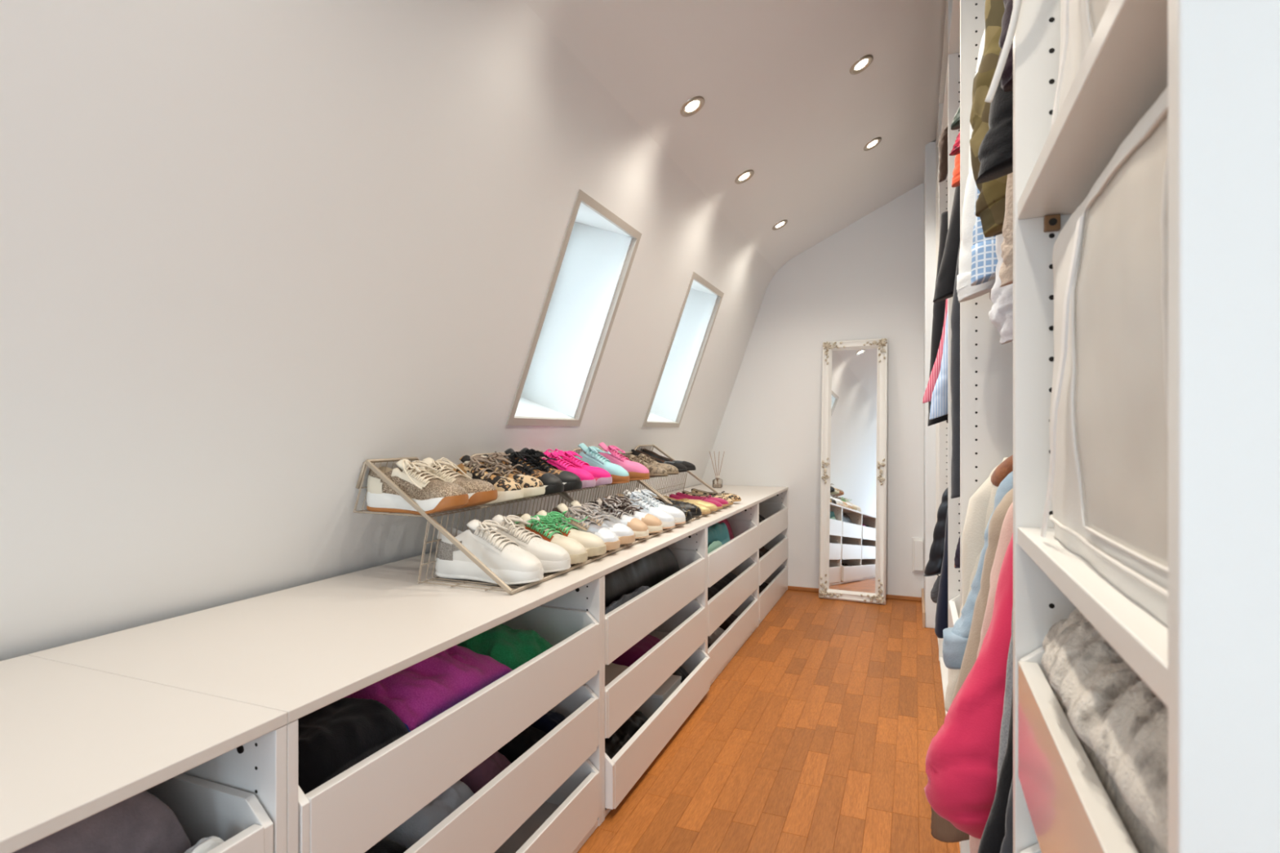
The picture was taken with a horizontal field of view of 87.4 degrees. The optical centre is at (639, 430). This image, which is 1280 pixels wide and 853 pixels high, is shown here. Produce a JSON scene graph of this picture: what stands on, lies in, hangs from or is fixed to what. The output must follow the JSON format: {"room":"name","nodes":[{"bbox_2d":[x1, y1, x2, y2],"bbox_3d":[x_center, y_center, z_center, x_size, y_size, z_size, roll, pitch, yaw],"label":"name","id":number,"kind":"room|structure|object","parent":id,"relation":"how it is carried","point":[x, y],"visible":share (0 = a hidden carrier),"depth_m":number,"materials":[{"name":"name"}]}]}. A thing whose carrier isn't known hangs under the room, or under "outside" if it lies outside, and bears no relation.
{"room":"walk-in closet","nodes":[
{"label":"walk-in closet","id":0,"kind":"room"},
{"bbox_2d":[367,475,382,493],"bbox_3d":[-0.678,0.132,1.782,0.061,0.072,0.091,0,0,22],"label":"heels","id":1,"kind":"structure","parent":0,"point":[374,485],"depth_m":1.74,"materials":[{"name":"beige leather"}]},
{"bbox_2d":[0,0,776,661],"bbox_3d":[-1.291,-0.051,0.744,1.214,2.302,8.800,0,0,22],"label":"wall","id":2,"kind":"structure","parent":0,"point":[254,254],"depth_m":1.37,"materials":[{"name":"white paint"}]},
{"bbox_2d":[506,189,641,426],"bbox_3d":[-0.387,-0.459,2.539,0.634,0.883,0.533,0,0,22],"label":"window","id":3,"kind":"structure","parent":2,"relation":"in","point":[598,249],"depth_m":2.73,"materials":[{"name":"beige"}]},
{"bbox_2d":[642,271,724,427],"bbox_3d":[0.082,-0.458,3.680,0.629,0.881,0.563,0,0,22],"label":"window","id":4,"kind":"structure","parent":2,"relation":"in","point":[702,301],"depth_m":3.87,"materials":[{"name":"beige"}]},
{"bbox_2d":[523,0,947,271],"bbox_3d":[-0.018,-1.488,0.223,1.682,1.041,8.800,0,0,22],"label":"ceiling","id":5,"kind":"structure","parent":0,"point":[784,103],"depth_m":2.57,"materials":[{"name":"white paint"}]},
{"bbox_2d":[680,96,704,116],"bbox_3d":[0.186,-1.156,2.389,0.088,0.046,0.096,0,0,28],"label":"ceiling light","id":6,"kind":"object","parent":5,"relation":"attached to","point":[691,104],"visible":1,"depth_m":2.39,"materials":[{"name":"silver metal"}]},
{"bbox_2d":[849,54,873,75],"bbox_3d":[0.862,-1.424,2.608,0.088,0.046,0.096,0,0,28],"label":"ceiling light","id":7,"kind":"object","parent":5,"relation":"attached to","point":[862,63],"visible":1,"depth_m":2.61,"materials":[{"name":"glass"}]},
{"bbox_2d":[577,589,959,852],"bbox_3d":[-0.378,1.105,0.371,2.620,0.050,8.800,0,0,22],"label":"floor","id":8,"kind":"structure","parent":0,"point":[816,735],"depth_m":2.27,"materials":[{"name":"brown wood"}]},
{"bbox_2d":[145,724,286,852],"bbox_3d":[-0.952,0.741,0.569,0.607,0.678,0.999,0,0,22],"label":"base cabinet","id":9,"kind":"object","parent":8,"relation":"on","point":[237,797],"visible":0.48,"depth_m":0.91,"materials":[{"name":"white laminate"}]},
{"bbox_2d":[13,791,191,852],"bbox_3d":[-0.926,0.525,0.564,0.422,0.223,0.864,0,0,22],"label":"folded clothing","id":10,"kind":"object","parent":9,"relation":"in","point":[141,823],"visible":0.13,"depth_m":0.80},
{"bbox_2d":[0,654,287,852],"bbox_3d":[-0.958,0.394,0.571,0.619,0.017,1.000,0,0,22],"label":"countertop","id":11,"kind":"structure","parent":9,"relation":"on","point":[77,743],"depth_m":0.84,"materials":[{"name":"white laminate"}]},
{"bbox_2d":[184,835,224,852],"bbox_3d":[-0.563,0.579,0.840,0.043,0.114,0.131,0,0,22],"label":"cloth","id":12,"kind":"object","parent":9,"relation":"in","point":[204,845],"visible":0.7,"depth_m":0.85,"materials":[{"name":"white fabric"}]},
{"bbox_2d":[286,577,601,852],"bbox_3d":[-0.572,0.741,1.494,0.609,0.678,0.999,0,0,22],"label":"base cabinet","id":13,"kind":"object","parent":8,"relation":"on","point":[548,799],"visible":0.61,"depth_m":1.40,"materials":[{"name":"white laminate"}]},
{"bbox_2d":[297,697,408,794],"bbox_3d":[-0.550,0.557,1.147,0.260,0.158,0.303,0,0,22],"label":"sweater","id":14,"kind":"object","parent":13,"relation":"in","point":[335,737],"visible":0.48,"depth_m":1.11,"materials":[{"name":"black fabric"}]},
{"bbox_2d":[364,838,408,852],"bbox_3d":[-0.608,0.798,1.178,0.388,0.086,0.312,0,0,22],"label":"garment","id":15,"kind":"object","parent":13,"relation":"in","point":[384,846],"visible":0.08,"depth_m":1.22,"materials":[{"name":"black fabric"}]},
{"bbox_2d":[383,780,474,848],"bbox_3d":[-0.517,0.786,1.411,0.339,0.111,0.194,0,0,22],"label":"blouse","id":16,"kind":"object","parent":13,"relation":"in","point":[429,816],"visible":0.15,"depth_m":1.32,"materials":[{"name":"white"}]},
{"bbox_2d":[403,675,502,732],"bbox_3d":[-0.562,0.576,1.388,0.467,0.120,0.566,0,0,22],"label":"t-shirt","id":17,"kind":"object","parent":13,"relation":"in","point":[502,676],"visible":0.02,"depth_m":1.22,"materials":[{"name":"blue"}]},
{"bbox_2d":[343,644,512,731],"bbox_3d":[-0.544,0.496,1.446,0.427,0.098,0.338,0,0,22],"label":"folded clothing","id":18,"kind":"object","parent":17,"relation":"on","point":[423,691],"visible":0.32,"depth_m":1.33,"materials":[{"name":"fabric"}]},
{"bbox_2d":[459,751,511,794],"bbox_3d":[-0.436,0.789,1.568,0.309,0.104,0.150,0,0,22],"label":"folded clothes","id":19,"kind":"object","parent":13,"relation":"in","point":[477,778],"visible":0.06,"depth_m":1.49,"materials":[{"name":"purple"}]},
{"bbox_2d":[456,623,552,670],"bbox_3d":[-0.440,0.559,1.712,0.477,0.155,0.295,0,0,22],"label":"sweatshirt","id":20,"kind":"object","parent":13,"relation":"in","point":[513,648],"visible":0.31,"depth_m":1.63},
{"bbox_2d":[497,725,546,763],"bbox_3d":[-0.368,0.788,1.698,0.341,0.106,0.139,0,0,22],"label":"garment","id":21,"kind":"object","parent":13,"relation":"in","point":[530,736],"visible":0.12,"depth_m":1.63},
{"bbox_2d":[530,710,566,733],"bbox_3d":[-0.345,0.786,1.819,0.392,0.110,0.097,0,0,22],"label":"garment","id":22,"kind":"object","parent":13,"relation":"in","point":[550,720],"visible":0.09,"depth_m":1.75,"materials":[{"name":"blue fabric"}]},
{"bbox_2d":[601,528,710,822],"bbox_3d":[-0.184,0.741,2.416,0.629,0.678,0.999,0,0,22],"label":"base cabinet","id":23,"kind":"object","parent":8,"relation":"on","point":[673,611],"visible":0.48,"depth_m":2.20,"materials":[{"name":"white laminate"}]},
{"bbox_2d":[604,662,628,686],"bbox_3d":[-0.244,0.794,2.132,0.438,0.094,0.364,0,0,22],"label":"folded knit","id":24,"kind":"object","parent":23,"relation":"in","point":[612,671],"visible":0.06,"depth_m":2.14,"materials":[{"name":"beige"}]},
{"bbox_2d":[604,711,648,759],"bbox_3d":[-0.172,0.972,2.150,0.358,0.126,0.444,0,0,22],"label":"folded garment","id":25,"kind":"object","parent":23,"relation":"in","point":[625,732],"visible":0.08,"depth_m":2.10,"materials":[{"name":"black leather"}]},
{"bbox_2d":[604,586,649,614],"bbox_3d":[-0.042,0.572,2.097,0.033,0.127,0.464,0,0,22],"label":"jeans","id":26,"kind":"object","parent":23,"relation":"in","point":[624,598],"visible":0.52,"depth_m":2.06,"materials":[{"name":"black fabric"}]},
{"bbox_2d":[611,634,660,666],"bbox_3d":[-0.125,0.788,2.424,0.440,0.106,0.260,0,0,22],"label":"folded knit","id":27,"kind":"object","parent":23,"relation":"in","point":[646,643],"visible":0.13,"depth_m":2.29,"materials":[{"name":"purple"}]},
{"bbox_2d":[604,546,679,608],"bbox_3d":[-0.175,0.521,2.372,0.432,0.229,0.857,0,0,22],"label":"garment","id":28,"kind":"object","parent":23,"relation":"in","point":[651,570],"visible":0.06,"depth_m":2.30,"materials":[{"name":"fabric"}]},
{"bbox_2d":[636,675,681,719],"bbox_3d":[0.031,0.981,2.472,0.189,0.108,0.204,0,0,22],"label":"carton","id":29,"kind":"object","parent":23,"relation":"in","point":[655,701],"visible":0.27,"depth_m":2.37,"materials":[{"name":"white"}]},
{"bbox_2d":[706,503,758,685],"bbox_3d":[0.184,0.741,3.342,0.609,0.678,0.993,0,0,22],"label":"base cabinet","id":30,"kind":"object","parent":8,"relation":"on","point":[739,556],"visible":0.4,"depth_m":3.21,"materials":[{"name":"white laminate"}]},
{"bbox_2d":[26,484,788,723],"bbox_3d":[-0.023,0.394,2.854,0.619,0.017,3.932,0,0,22],"label":"countertop","id":31,"kind":"structure","parent":30,"relation":"on","point":[300,651],"depth_m":1.28,"materials":[{"name":"white laminate"}]},
{"bbox_2d":[353,452,626,595],"bbox_3d":[-0.396,0.230,1.967,0.490,0.309,0.683,0,0,22],"label":"shoe rack","id":32,"kind":"object","parent":31,"relation":"on","point":[368,463],"visible":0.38,"depth_m":1.71,"materials":[{"name":"beige"}]},
{"bbox_2d":[366,458,468,515],"bbox_3d":[-0.573,0.143,1.737,0.294,0.136,0.125,0,0,22],"label":"sneaker","id":33,"kind":"object","parent":32,"relation":"on","point":[429,491],"visible":0.94,"depth_m":1.71,"materials":[{"name":"beige"}]},
{"bbox_2d":[399,457,497,509],"bbox_3d":[-0.531,0.143,1.839,0.294,0.136,0.125,0,0,21],"label":"sneaker","id":34,"kind":"object","parent":32,"relation":"on","point":[479,492],"visible":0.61,"depth_m":1.79,"materials":[{"name":"beige leather"}]},
{"bbox_2d":[440,452,524,504],"bbox_3d":[-0.471,0.139,1.974,0.291,0.145,0.119,0,0,22],"label":"sneaker","id":35,"kind":"object","parent":32,"relation":"on","point":[508,489],"visible":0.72,"depth_m":1.94,"materials":[{"name":"beige"}]},
{"bbox_2d":[435,519,543,585],"bbox_3d":[-0.380,0.303,1.707,0.302,0.146,0.122,0,0,22],"label":"sneaker","id":36,"kind":"object","parent":32,"relation":"on","point":[514,565],"visible":0.94,"depth_m":1.68,"materials":[{"name":"white"}]},
{"bbox_2d":[435,527,453,560],"bbox_3d":[-0.488,0.296,1.752,0.063,0.078,0.091,0,0,22],"label":"heels","id":37,"kind":"structure","parent":36,"relation":"on","point":[442,553],"depth_m":1.71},
{"bbox_2d":[461,452,545,499],"bbox_3d":[-0.431,0.139,2.072,0.291,0.145,0.119,0,0,24],"label":"sneaker","id":38,"kind":"object","parent":32,"relation":"on","point":[531,486],"visible":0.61,"depth_m":2.02,"materials":[{"name":"beige fabric"}]},
{"bbox_2d":[466,515,570,573],"bbox_3d":[-0.334,0.303,1.818,0.302,0.146,0.122,0,0,20],"label":"sneaker","id":39,"kind":"object","parent":32,"relation":"on","point":[553,557],"visible":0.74,"depth_m":1.77,"materials":[{"name":"white leather"}]},
{"bbox_2d":[482,448,564,496],"bbox_3d":[-0.382,0.135,2.191,0.296,0.152,0.119,0,0,22],"label":"sneaker","id":40,"kind":"object","parent":32,"relation":"on","point":[552,483],"visible":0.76,"depth_m":2.16,"materials":[{"name":"black"}]},
{"bbox_2d":[494,513,587,564],"bbox_3d":[-0.284,0.309,1.926,0.296,0.134,0.117,0,0,22],"label":"sneaker","id":41,"kind":"object","parent":32,"relation":"on","point":[578,553],"visible":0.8,"depth_m":1.89,"materials":[{"name":"beige"}]},
{"bbox_2d":[507,447,582,491],"bbox_3d":[-0.340,0.135,2.292,0.296,0.152,0.119,0,0,22],"label":"sneaker","id":42,"kind":"object","parent":32,"relation":"on","point":[571,481],"visible":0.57,"depth_m":2.24,"materials":[{"name":"black"}]},
{"bbox_2d":[515,510,606,557],"bbox_3d":[-0.245,0.309,2.023,0.296,0.134,0.117,0,0,22],"label":"sneaker","id":43,"kind":"object","parent":32,"relation":"on","point":[593,544],"visible":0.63,"depth_m":1.98,"materials":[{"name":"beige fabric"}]},
{"bbox_2d":[534,502,620,551],"bbox_3d":[-0.199,0.305,2.133,0.294,0.141,0.117,0,0,22],"label":"sneaker","id":44,"kind":"object","parent":32,"relation":"on","point":[611,540],"visible":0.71,"depth_m":2.10,"materials":[{"name":"beige"}]},
{"bbox_2d":[510,448,691,547],"bbox_3d":[-0.135,0.230,2.602,0.486,0.309,0.681,0,0,22],"label":"shoe rack","id":45,"kind":"object","parent":31,"relation":"on","point":[642,483],"visible":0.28,"depth_m":2.56,"materials":[{"name":"beige"}]},
{"bbox_2d":[524,448,595,488],"bbox_3d":[-0.292,0.140,2.416,0.291,0.143,0.117,0,0,22],"label":"sneaker","id":46,"kind":"object","parent":45,"relation":"on","point":[588,480],"visible":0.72,"depth_m":2.38,"materials":[{"name":"pink"}]},
{"bbox_2d":[542,448,612,486],"bbox_3d":[-0.247,0.140,2.527,0.291,0.143,0.117,0,0,20],"label":"sneaker","id":47,"kind":"object","parent":45,"relation":"on","point":[602,477],"visible":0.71,"depth_m":2.48,"materials":[{"name":"pink"}]},
{"bbox_2d":[551,500,635,544],"bbox_3d":[-0.159,0.305,2.231,0.294,0.141,0.117,0,0,22],"label":"sneaker","id":48,"kind":"object","parent":45,"relation":"on","point":[625,535],"visible":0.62,"depth_m":2.19,"materials":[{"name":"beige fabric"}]},
{"bbox_2d":[574,443,629,484],"bbox_3d":[-0.178,0.131,2.694,0.288,0.160,0.122,0,0,19],"label":"sneaker","id":49,"kind":"object","parent":45,"relation":"on","point":[619,474],"visible":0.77,"depth_m":2.66,"materials":[{"name":"teal"}]},
{"bbox_2d":[584,442,649,480],"bbox_3d":[-0.102,0.131,2.863,0.288,0.160,0.122,0,0,18],"label":"sneaker","id":50,"kind":"object","parent":45,"relation":"on","point":[637,471],"visible":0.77,"depth_m":2.81,"materials":[{"name":"pink"}]},
{"bbox_2d":[590,497,648,538],"bbox_3d":[-0.103,0.309,2.369,0.288,0.134,0.116,0,0,22],"label":"sneaker","id":51,"kind":"object","parent":45,"relation":"on","point":[639,528],"visible":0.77,"depth_m":2.33,"materials":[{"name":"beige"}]},
{"bbox_2d":[587,495,662,533],"bbox_3d":[-0.059,0.309,2.476,0.288,0.134,0.116,0,0,20],"label":"sneaker","id":52,"kind":"object","parent":45,"relation":"on","point":[655,525],"visible":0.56,"depth_m":2.43,"materials":[{"name":"white leather"}]},
{"bbox_2d":[603,489,675,528],"bbox_3d":[-0.003,0.304,2.599,0.292,0.144,0.118,0,0,20],"label":"sneaker","id":53,"kind":"object","parent":45,"relation":"on","point":[668,521],"visible":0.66,"depth_m":2.56,"materials":[{"name":"beige"}]},
{"bbox_2d":[615,488,685,524],"bbox_3d":[0.038,0.304,2.700,0.292,0.144,0.118,0,0,20],"label":"sneaker","id":54,"kind":"object","parent":45,"relation":"on","point":[679,517],"visible":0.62,"depth_m":2.66,"materials":[{"name":"white leather"}]},
{"bbox_2d":[597,444,732,521],"bbox_3d":[0.127,0.230,3.236,0.482,0.309,0.683,0,0,22],"label":"shoe rack","id":55,"kind":"object","parent":31,"relation":"on","point":[695,517],"visible":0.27,"depth_m":3.38,"materials":[{"name":"beige"}]},
{"bbox_2d":[626,454,667,477],"bbox_3d":[-0.011,0.161,3.085,0.294,0.100,0.110,0,0,19],"label":"shoe","id":56,"kind":"object","parent":55,"relation":"on","point":[655,471],"visible":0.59,"depth_m":3.02,"materials":[{"name":"brown"}]},
{"bbox_2d":[623,453,679,475],"bbox_3d":[0.040,0.161,3.208,0.294,0.100,0.110,0,0,17],"label":"shoe","id":57,"kind":"object","parent":55,"relation":"on","point":[671,469],"visible":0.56,"depth_m":3.17,"materials":[{"name":"fabric"}]},
{"bbox_2d":[631,448,687,471],"bbox_3d":[0.098,0.153,3.357,0.288,0.116,0.098,0,0,18],"label":"pump","id":58,"kind":"object","parent":55,"relation":"on","point":[681,468],"visible":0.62,"depth_m":3.33,"materials":[{"name":"brown leather"}]},
{"bbox_2d":[640,448,695,471],"bbox_3d":[0.144,0.153,3.470,0.288,0.116,0.098,0,0,16],"label":"pump","id":59,"kind":"object","parent":55,"relation":"on","point":[690,466],"visible":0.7,"depth_m":3.44,"materials":[{"name":"black leather"}]},
{"bbox_2d":[652,497,702,516],"bbox_3d":[0.131,0.332,2.938,0.278,0.088,0.106,0,0,19],"label":"loafer","id":60,"kind":"object","parent":55,"relation":"on","point":[695,510],"visible":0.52,"depth_m":2.89,"materials":[{"name":"black leather"}]},
{"bbox_2d":[707,522,729,547],"bbox_3d":[0.326,0.537,3.076,0.070,0.198,0.555,0,0,22],"label":"jersey","id":61,"kind":"object","parent":30,"relation":"in","point":[717,531],"visible":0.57,"depth_m":3.11,"materials":[{"name":"teal"}]},
{"bbox_2d":[707,572,737,600],"bbox_3d":[0.218,0.778,3.260,0.439,0.126,0.822,0,0,22],"label":"garment","id":62,"kind":"object","parent":30,"relation":"in","point":[727,579],"visible":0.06,"depth_m":3.22,"materials":[{"name":"black fabric"}]},
{"bbox_2d":[758,489,787,626],"bbox_3d":[0.550,0.741,4.235,0.609,0.678,0.935,0,0,22],"label":"base cabinet","id":63,"kind":"object","parent":8,"relation":"on","point":[772,531],"visible":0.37,"depth_m":4.17,"materials":[{"name":"white laminate"}]},
{"bbox_2d":[818,337,888,604],"bbox_3d":[1.367,0.246,4.297,0.406,1.668,0.188,0,0,25],"label":"floor mirror","id":64,"kind":"object","parent":8,"relation":"on","point":[852,566],"visible":1,"depth_m":4.29,"materials":[{"name":"white paint"}]},
{"bbox_2d":[828,348,877,593],"bbox_3d":[1.369,0.246,4.303,0.290,1.556,0.012,0,-5,25],"label":"mirror glass","id":65,"kind":"object","parent":64,"relation":"attached to","point":[852,372],"depth_m":4.30,"materials":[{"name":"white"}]},
{"bbox_2d":[935,111,938,647],"bbox_3d":[1.770,-0.383,3.291,0.566,2.925,0.531,0,0,22],"label":"wardrobe","id":66,"kind":"object","parent":8,"relation":"on","point":[937,133],"visible":0.04,"depth_m":3.62,"materials":[{"name":"white laminate"}]},
{"bbox_2d":[938,0,947,715],"bbox_3d":[1.486,-0.379,2.602,0.566,2.918,0.957,0,0,22],"label":"wardrobe","id":67,"kind":"object","parent":8,"relation":"on","point":[943,97],"visible":0.11,"depth_m":3.12,"materials":[{"name":"white laminate"}]},
{"bbox_2d":[922,298,947,403],"bbox_3d":[1.338,-0.577,2.489,0.532,0.945,0.060,0,0,22],"label":"shirt","id":68,"kind":"object","parent":67,"relation":"hanging from","point":[935,371],"visible":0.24,"depth_m":2.56,"materials":[{"name":"pink fabric"}]},
{"bbox_2d":[924,487,947,576],"bbox_3d":[1.314,0.310,2.401,0.548,0.648,0.081,0,0,22],"label":"jacket","id":69,"kind":"object","parent":67,"relation":"hanging from","point":[933,567],"visible":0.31,"depth_m":2.46,"materials":[{"name":"black fabric"}]},
{"bbox_2d":[928,211,947,426],"bbox_3d":[1.401,-0.523,2.614,0.511,1.012,0.071,0,0,22],"label":"trousers","id":70,"kind":"object","parent":67,"relation":"hanging from","point":[939,308],"visible":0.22,"depth_m":2.67,"materials":[{"name":"black fabric"}]},
{"bbox_2d":[928,311,947,419],"bbox_3d":[1.306,-0.544,2.382,0.511,1.010,0.060,0,0,22],"label":"shirt","id":71,"kind":"object","parent":67,"relation":"hanging from","point":[939,405],"visible":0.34,"depth_m":2.44,"materials":[{"name":"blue fabric"}]},
{"bbox_2d":[934,510,947,638],"bbox_3d":[1.276,0.357,2.265,0.514,0.742,0.066,0,0,22],"label":"coat","id":72,"kind":"object","parent":67,"relation":"hanging from","point":[941,613],"visible":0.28,"depth_m":2.33,"materials":[{"name":"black fabric"}]},
{"bbox_2d":[937,124,947,182],"bbox_3d":[1.313,-0.889,2.337,0.500,0.546,0.060,0,0,22],"label":"jacket","id":73,"kind":"object","parent":67,"relation":"hanging from","point":[943,142],"visible":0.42,"depth_m":2.41,"materials":[{"name":"brown fabric"}]},
{"bbox_2d":[947,0,959,847],"bbox_3d":[1.168,-0.373,1.827,0.566,2.905,0.716,0,0,22],"label":"wardrobe","id":74,"kind":"object","parent":8,"relation":"on","point":[953,6],"visible":0.09,"depth_m":2.25,"materials":[{"name":"white laminate"}]},
{"bbox_2d":[933,186,959,302],"bbox_3d":[1.156,-0.632,1.936,0.568,0.934,0.082,0,0,22],"label":"coat","id":75,"kind":"object","parent":74,"relation":"hanging from","point":[944,286],"visible":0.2,"depth_m":2.00,"materials":[{"name":"black fabric"}]},
{"bbox_2d":[950,243,959,498],"bbox_3d":[1.116,-0.446,1.834,0.484,1.286,0.070,0,0,22],"label":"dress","id":76,"kind":"object","parent":74,"relation":"hanging from","point":[955,313],"visible":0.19,"depth_m":1.90,"materials":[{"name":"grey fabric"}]},
{"bbox_2d":[960,0,1013,852],"bbox_3d":[0.848,-0.367,1.057,0.566,2.894,0.951,0,0,22],"label":"wardrobe","id":77,"kind":"object","parent":8,"relation":"on","point":[986,365],"visible":0.19,"depth_m":1.58,"materials":[{"name":"white laminate"}]},
{"bbox_2d":[924,532,1013,839],"bbox_3d":[0.700,0.334,0.900,0.586,0.697,0.119,0,0,22],"label":"jacket","id":78,"kind":"object","parent":77,"relation":"hanging from","point":[962,758],"visible":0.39,"depth_m":0.95,"materials":[{"name":"pink fabric"}]},
{"bbox_2d":[930,488,1013,842],"bbox_3d":[0.820,0.378,1.173,0.572,0.784,0.089,0,0,22],"label":"jacket","id":79,"kind":"object","parent":77,"relation":"hanging from","point":[942,829],"visible":0.07,"depth_m":1.23,"materials":[{"name":"beige fabric"}]},
{"bbox_2d":[956,28,995,302],"bbox_3d":[0.941,-0.687,1.369,0.534,0.824,0.076,0,0,21],"label":"shirt","id":80,"kind":"object","parent":77,"relation":"hanging from","point":[965,291],"visible":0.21,"depth_m":1.44,"materials":[{"name":"white fabric"}]},
{"bbox_2d":[942,471,1013,669],"bbox_3d":[0.885,0.285,1.299,0.546,0.597,0.092,0,0,22],"label":"jacket","id":81,"kind":"object","parent":77,"relation":"hanging from","point":[956,637],"visible":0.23,"depth_m":1.36,"materials":[{"name":"blue fabric"}]},
{"bbox_2d":[944,454,1013,711],"bbox_3d":[0.941,0.355,1.423,0.537,0.738,0.081,0,0,22],"label":"coat","id":82,"kind":"object","parent":77,"relation":"hanging from","point":[981,504],"visible":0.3,"depth_m":1.49,"materials":[{"name":"beige fabric"}]},
{"bbox_2d":[970,183,998,285],"bbox_3d":[0.891,-0.693,1.224,0.517,0.813,0.072,0,0,22],"label":"shirt","id":83,"kind":"object","parent":77,"relation":"hanging from","point":[984,260],"visible":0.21,"depth_m":1.29,"materials":[{"name":"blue fabric"}]},
{"bbox_2d":[969,0,1007,237],"bbox_3d":[0.792,-0.708,1.004,0.535,0.780,0.096,0,0,22],"label":"jacket","id":84,"kind":"object","parent":77,"relation":"hanging from","point":[990,204],"visible":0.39,"depth_m":1.07,"materials":[{"name":"green fabric"}]},
{"bbox_2d":[968,502,1013,852],"bbox_3d":[0.796,0.416,1.041,0.516,0.859,0.067,0,0,22],"label":"jacket","id":85,"kind":"object","parent":77,"relation":"hanging from","point":[1006,530],"visible":0.12,"depth_m":1.11,"materials":[{"name":"brown fabric"}]},
{"bbox_2d":[975,48,1013,183],"bbox_3d":[0.728,-0.727,0.853,0.539,0.744,0.071,0,0,22],"label":"jacket","id":86,"kind":"object","parent":77,"relation":"hanging from","point":[995,153],"visible":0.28,"depth_m":0.93,"materials":[{"name":"black fabric"}]},
{"bbox_2d":[977,686,1013,852],"bbox_3d":[0.655,0.384,0.742,0.550,0.796,0.037,0,0,22],"label":"coat","id":87,"kind":"object","parent":77,"relation":"hanging from","point":[993,833],"visible":0.16,"depth_m":0.82,"materials":[{"name":"black fabric"}]},
{"bbox_2d":[988,233,1013,344],"bbox_3d":[0.840,-0.625,1.098,0.478,0.947,0.065,0,0,22],"label":"blouse","id":88,"kind":"object","parent":77,"relation":"hanging from","point":[1001,315],"visible":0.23,"depth_m":1.17,"materials":[{"name":"white"}]},
{"bbox_2d":[995,605,1013,790],"bbox_3d":[0.694,0.326,0.782,0.508,0.680,0.040,0,0,22],"label":"jacket","id":89,"kind":"object","parent":77,"relation":"hanging from","point":[1004,731],"visible":0.08,"depth_m":0.86,"materials":[{"name":"white fabric"}]},
{"bbox_2d":[997,0,1013,92],"bbox_3d":[0.702,-0.756,0.766,0.520,0.685,0.063,0,0,22],"label":"jacket","id":90,"kind":"object","parent":77,"relation":"hanging from","point":[1006,77],"visible":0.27,"depth_m":0.85,"materials":[{"name":"black fabric"}]},
{"bbox_2d":[999,172,1013,287],"bbox_3d":[0.753,-0.657,0.918,0.462,0.884,0.042,0,0,22],"label":"blouse","id":91,"kind":"object","parent":77,"relation":"hanging from","point":[1006,273],"visible":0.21,"depth_m":0.99,"materials":[{"name":"beige fabric"}]},
{"bbox_2d":[1000,776,1013,852],"bbox_3d":[0.640,0.396,0.681,0.531,0.820,0.037,0,0,22],"label":"coat","id":92,"kind":"object","parent":77,"relation":"hanging from","point":[1006,846],"visible":0.09,"depth_m":0.77,"materials":[{"name":"grey fabric"}]},
{"bbox_2d":[1013,0,1279,852],"bbox_3d":[0.572,-0.360,0.389,0.566,2.881,0.492,0,0,22],"label":"wardrobe","id":93,"kind":"object","parent":8,"relation":"on","point":[1215,667],"visible":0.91,"depth_m":0.27,"materials":[{"name":"white laminate"}]},
{"bbox_2d":[984,0,1022,102],"bbox_3d":[0.420,-0.489,0.676,0.136,0.269,0.032,0,0,39],"label":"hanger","id":94,"kind":"object","parent":93,"relation":"attached to","point":[1017,3],"visible":1,"depth_m":0.70,"materials":[{"name":"white"}]},
{"bbox_2d":[1050,0,1110,129],"bbox_3d":[0.544,-0.390,0.389,0.489,0.300,0.428,0,0,22],"label":"storage box","id":95,"kind":"object","parent":93,"relation":"on","point":[1080,20],"visible":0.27,"depth_m":0.55,"materials":[{"name":"white"}]},
{"bbox_2d":[1017,527,1168,707],"bbox_3d":[0.568,0.111,0.389,0.556,0.018,0.458,0,0,22],"label":"shelf","id":96,"kind":"object","parent":93,"relation":"attached to","point":[1141,639],"depth_m":0.39,"materials":[{"name":"white laminate"}]},
{"bbox_2d":[1017,0,1168,219],"bbox_3d":[0.568,-0.231,0.389,0.556,0.018,0.458,0,0,22],"label":"shelf","id":97,"kind":"object","parent":93,"relation":"attached to","point":[1122,72],"depth_m":0.46,"materials":[{"name":"white laminate"}]},
{"bbox_2d":[1040,85,1168,626],"bbox_3d":[0.538,-0.056,0.387,0.498,0.313,0.420,0,0,22],"label":"storage box","id":98,"kind":"object","parent":93,"relation":"on","point":[1108,484],"visible":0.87,"depth_m":0.41,"materials":[{"name":"white"}]},
{"bbox_2d":[1040,608,1168,852],"bbox_3d":[0.497,0.233,0.417,0.404,0.204,0.447,0,0,22],"label":"fur throw","id":99,"kind":"object","parent":93,"relation":"in","point":[1121,725],"visible":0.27,"depth_m":0.43,"materials":[{"name":"fur"}]},
{"bbox_2d":[700,182,924,597],"bbox_3d":[1.335,-0.435,4.489,2.570,3.070,0.120,0,0,22],"label":"wall","id":100,"kind":"structure","parent":0,"point":[865,280],"depth_m":4.48,"materials":[{"name":"white paint"}]},
{"bbox_2d":[787,586,921,601],"bbox_3d":[1.395,1.068,4.392,0.855,0.024,0.012,0,0,22],"label":"baseboard","id":101,"kind":"structure","parent":100,"relation":"attached to","point":[791,588],"depth_m":4.30,"materials":[{"name":"orange wood"}]},
{"bbox_2d":[911,537,923,573],"bbox_3d":[1.756,0.789,4.235,0.067,0.218,0.029,0,0,22],"label":"wall box","id":102,"kind":"object","parent":100,"relation":"attached to","point":[917,543],"visible":1,"depth_m":4.22,"materials":[{"name":"white plastic"}]},
{"bbox_2d":[924,141,935,628],"bbox_3d":[1.984,-0.247,3.825,0.663,2.655,0.614,0,0,22],"label":"wardrobe","id":103,"kind":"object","parent":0,"point":[930,148],"depth_m":3.66,"materials":[{"name":"white paint"}]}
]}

